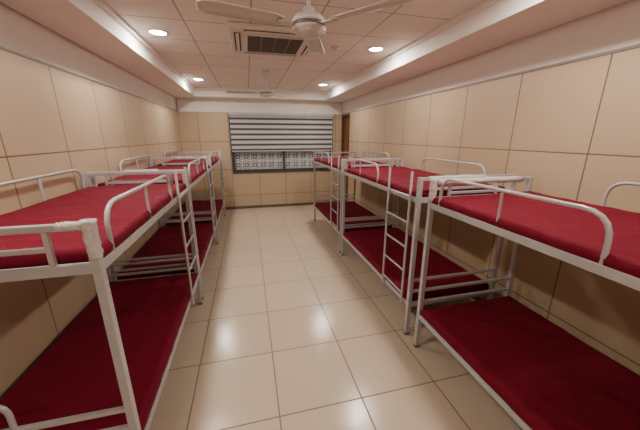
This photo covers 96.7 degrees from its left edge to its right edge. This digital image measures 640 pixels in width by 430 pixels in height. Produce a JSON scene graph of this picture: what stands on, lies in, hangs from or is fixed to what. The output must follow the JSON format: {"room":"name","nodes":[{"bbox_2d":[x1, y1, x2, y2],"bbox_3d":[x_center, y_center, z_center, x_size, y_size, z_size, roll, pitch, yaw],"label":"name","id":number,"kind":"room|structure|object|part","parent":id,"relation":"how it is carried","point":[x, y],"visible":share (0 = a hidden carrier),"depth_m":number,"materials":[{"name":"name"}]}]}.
{"room":"dormitory room","nodes":[
{"label":"dormitory room","id":0,"kind":"room"},
{"bbox_2d":[0,2,183,398],"bbox_3d":[-2.277,-0.291,2.584,0.154,2.880,9.380,-4,16,-13],"label":"wall","id":1,"kind":"structure","parent":0,"point":[64,106],"depth_m":2.31,"materials":[{"name":"beige tile"}]},
{"bbox_2d":[176,98,341,206],"bbox_3d":[-1.378,-1.621,7.380,3.990,2.880,0.150,-4,16,-13],"label":"wall","id":2,"kind":"structure","parent":0,"point":[203,122],"depth_m":7.24,"materials":[{"name":"beige tile"}]},
{"bbox_2d":[228,115,332,172],"bbox_3d":[-0.945,-1.854,7.379,2.640,1.450,0.120,-4,16,-13],"label":"frame","id":3,"kind":"object","parent":2,"relation":"attached to","point":[232,153],"visible":0.58,"depth_m":7.47,"materials":[{"name":"grey metal"}]},
{"bbox_2d":[228,112,333,151],"bbox_3d":[-0.923,-2.010,7.246,2.620,1.100,0.052,-4,16,-13],"label":"roller blind","id":4,"kind":"object","parent":2,"relation":"attached to","point":[250,132],"visible":0.97,"depth_m":7.21,"materials":[{"name":"grey fabric"}]},
{"bbox_2d":[222,201,339,209],"bbox_3d":[-1.358,-0.246,7.680,3.990,0.070,0.012,-4,16,-13],"label":"baseboard","id":5,"kind":"structure","parent":2,"relation":"attached to","point":[307,203],"depth_m":7.70,"materials":[{"name":"brown tile"}]},
{"bbox_2d":[235,151,328,169],"bbox_3d":[-0.966,-1.873,7.464,2.560,1.280,0.040,-4,16,-13],"label":"lattice screen","id":6,"kind":"object","parent":2,"relation":"attached to","point":[299,159],"visible":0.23,"depth_m":7.52,"materials":[{"name":"white metal"}]},
{"bbox_2d":[103,0,485,91],"bbox_3d":[-0.269,-1.860,2.665,4.290,0.100,9.380,-4,16,-13],"label":"ceiling","id":7,"kind":"structure","parent":0,"point":[197,44],"depth_m":3.05,"materials":[{"name":"paint"}]},
{"bbox_2d":[147,29,168,35],"bbox_3d":[-1.666,-1.874,2.922,0.196,0.010,0.196,-4,16,-13],"label":"recessed light","id":8,"kind":"object","parent":7,"relation":"in","point":[158,32],"visible":1,"depth_m":2.92,"materials":[{"name":"grey"}]},
{"bbox_2d":[226,70,289,97],"bbox_3d":[-1.012,-2.158,4.674,1.059,0.400,1.165,-4,16,-13],"label":"ceiling fan","id":9,"kind":"object","parent":7,"relation":"hanging from","point":[265,92],"depth_m":4.68,"materials":[{"name":"white metal"}]},
{"bbox_2d":[227,21,324,57],"bbox_3d":[-0.515,-1.920,3.184,0.940,0.058,0.940,-4,16,-13],"label":"air conditioner cassette","id":10,"kind":"object","parent":7,"relation":"attached to","point":[245,38],"visible":0.9,"depth_m":3.02,"materials":[{"name":"white plastic"}]},
{"bbox_2d":[234,29,307,56],"bbox_3d":[-0.515,-1.898,3.190,0.844,0.013,0.844,-4,16,-13],"label":"grille","id":11,"kind":"object","parent":10,"relation":"attached to","point":[246,41],"depth_m":3.11,"materials":[{"name":"white plastic"}]},
{"bbox_2d":[92,0,499,93],"bbox_3d":[-0.315,-1.792,2.683,3.000,0.040,8.300,-4,16,-13],"label":"trim","id":12,"kind":"structure","parent":7,"relation":"attached to","point":[100,3],"depth_m":3.12,"materials":[{"name":"white paint"}]},
{"bbox_2d":[196,0,414,54],"bbox_3d":[-0.171,-1.338,1.776,1.112,0.430,1.143,-4,16,-13],"label":"ceiling fan","id":13,"kind":"object","parent":7,"relation":"hanging from","point":[308,24],"depth_m":1.67,"materials":[{"name":"white metal"}]},
{"bbox_2d":[331,46,339,51],"bbox_3d":[0.186,-1.993,3.418,0.110,0.046,0.110,-4,16,-13],"label":"smoke detector","id":14,"kind":"object","parent":7,"relation":"attached to","point":[334,48],"visible":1,"depth_m":3.39,"materials":[{"name":"grey plastic"}]},
{"bbox_2d":[368,46,383,51],"bbox_3d":[0.683,-2.030,3.483,0.196,0.010,0.196,-4,16,-13],"label":"recessed light","id":15,"kind":"object","parent":7,"relation":"in","point":[375,48],"visible":1,"depth_m":3.46,"materials":[{"name":"grey"}]},
{"bbox_2d":[149,205,522,429],"bbox_3d":[-0.269,1.012,3.461,4.290,0.100,9.380,-4,16,-13],"label":"floor","id":16,"kind":"structure","parent":0,"point":[289,331],"depth_m":2.51,"materials":[{"name":"tile"}]},
{"bbox_2d":[0,167,202,429],"bbox_3d":[-1.544,0.523,2.089,0.907,1.576,1.885,-4,16,-13],"label":"bunk bed","id":17,"kind":"object","parent":16,"relation":"on","point":[108,369],"visible":1,"depth_m":1.72,"materials":[{"name":"fabric"}]},
{"bbox_3d":[-1.548,-0.045,1.936,0.852,0.081,1.794,-4,16,-13],"label":"mattress","id":18,"kind":"part","parent":17,"relation":"part of","materials":[{"name":"red fabric"}]},
{"bbox_3d":[-1.547,0.914,2.203,0.851,0.092,1.793,-4,16,-13],"label":"mattress","id":19,"kind":"part","parent":17,"relation":"part of","materials":[{"name":"red fabric"}]},
{"bbox_2d":[89,155,217,299],"bbox_3d":[-2.010,0.019,3.906,0.907,1.576,1.880,-4,16,-13],"label":"bunk bed","id":20,"kind":"object","parent":16,"relation":"on","point":[167,243],"visible":0.75,"depth_m":3.66,"materials":[{"name":"paint"}]},
{"bbox_3d":[-2.014,-0.548,3.752,0.852,0.081,1.794,-4,16,-13],"label":"mattress","id":21,"kind":"part","parent":20,"relation":"part of","materials":[{"name":"red fabric"}]},
{"bbox_3d":[-2.013,0.412,4.018,0.852,0.088,1.793,-4,16,-13],"label":"mattress","id":22,"kind":"part","parent":20,"relation":"part of","materials":[{"name":"red fabric"}]},
{"bbox_2d":[152,149,225,241],"bbox_3d":[-2.476,-0.484,5.721,0.907,1.576,1.880,-4,16,-13],"label":"bunk bed","id":23,"kind":"object","parent":16,"relation":"on","point":[199,206],"visible":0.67,"depth_m":5.69,"materials":[{"name":"paint"}]},
{"bbox_3d":[-2.480,-1.051,5.566,0.852,0.081,1.794,-4,16,-13],"label":"mattress","id":24,"kind":"part","parent":23,"relation":"part of","materials":[{"name":"red fabric"}]},
{"bbox_3d":[-2.479,-0.092,5.833,0.852,0.090,1.794,-4,16,-13],"label":"mattress","id":25,"kind":"part","parent":23,"relation":"part of","materials":[{"name":"red fabric"}]},
{"bbox_2d":[313,150,399,252],"bbox_3d":[0.552,-0.420,5.488,0.997,1.576,1.944,-4,16,-13],"label":"bunk bed","id":26,"kind":"object","parent":16,"relation":"on","point":[331,212],"visible":0.82,"depth_m":5.02,"materials":[{"name":"paint"}]},
{"bbox_3d":[0.555,-0.027,5.598,0.943,0.090,1.866,-4,16,-13],"label":"mattress","id":27,"kind":"part","parent":26,"relation":"part of","materials":[{"name":"red fabric"}]},
{"bbox_3d":[0.554,-0.985,5.332,0.943,0.078,1.864,-4,16,-13],"label":"mattress","id":28,"kind":"part","parent":26,"relation":"part of","materials":[{"name":"red fabric"}]},
{"bbox_2d":[341,157,515,334],"bbox_3d":[1.043,0.110,3.577,0.997,1.576,2.010,-4,16,-13],"label":"bunk bed","id":29,"kind":"object","parent":16,"relation":"on","point":[394,255],"visible":0.87,"depth_m":3.05,"materials":[{"name":"paint"}]},
{"bbox_3d":[1.045,0.502,3.689,0.944,0.091,1.925,-4,16,-13],"label":"mattress","id":30,"kind":"part","parent":29,"relation":"part of","materials":[{"name":"red fabric"}]},
{"bbox_3d":[1.045,-0.456,3.425,0.942,0.078,1.924,-4,16,-13],"label":"mattress","id":31,"kind":"part","parent":29,"relation":"part of","materials":[{"name":"red fabric"}]},
{"bbox_2d":[413,176,639,429],"bbox_3d":[1.555,0.663,1.583,0.997,1.576,2.014,-4,16,-13],"label":"bunk bed","id":32,"kind":"object","parent":16,"relation":"on","point":[542,375],"visible":1,"depth_m":1.77,"materials":[{"name":"fabric"}]},
{"bbox_3d":[1.559,1.056,1.688,0.942,0.093,1.922,-4,16,-13],"label":"mattress","id":33,"kind":"part","parent":32,"relation":"part of","materials":[{"name":"red fabric"}]},
{"bbox_3d":[1.559,0.099,1.421,0.943,0.080,1.924,-4,16,-13],"label":"mattress","id":34,"kind":"part","parent":32,"relation":"part of","materials":[{"name":"red fabric"}]},
{"bbox_2d":[342,0,639,374],"bbox_3d":[1.738,-0.557,3.542,0.154,2.880,9.380,-4,16,-13],"label":"wall","id":35,"kind":"structure","parent":0,"point":[558,106],"depth_m":2.49,"materials":[{"name":"beige tile"}]},
{"bbox_2d":[0,0,628,101],"bbox_3d":[-0.269,-1.725,2.702,3.990,0.180,9.080,-4,16,-13],"label":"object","id":36,"kind":"structure","parent":35,"relation":"attached to","point":[84,23],"depth_m":2.63,"materials":[{"name":"white paint"}]},
{"bbox_2d":[340,114,349,201],"bbox_3d":[0.718,-1.406,7.540,0.155,2.380,0.590,-4,16,-13],"label":"door","id":37,"kind":"structure","parent":35,"relation":"in","point":[345,115],"depth_m":7.49,"materials":[{"name":"brown wood"}]},
{"bbox_2d":[344,116,348,201],"bbox_3d":[0.720,-1.385,7.546,0.050,2.320,0.486,-4,16,-13],"label":"door leaf","id":38,"kind":"structure","parent":37,"relation":"attached to","point":[346,118],"depth_m":7.45,"materials":[{"name":"brown wood"}]},
{"label":"outside","id":39,"kind":"structure","parent":0,"visible":0},
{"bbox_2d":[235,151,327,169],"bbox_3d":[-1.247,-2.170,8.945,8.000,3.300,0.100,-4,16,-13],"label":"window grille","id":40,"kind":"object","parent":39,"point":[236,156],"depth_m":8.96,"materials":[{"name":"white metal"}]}
]}

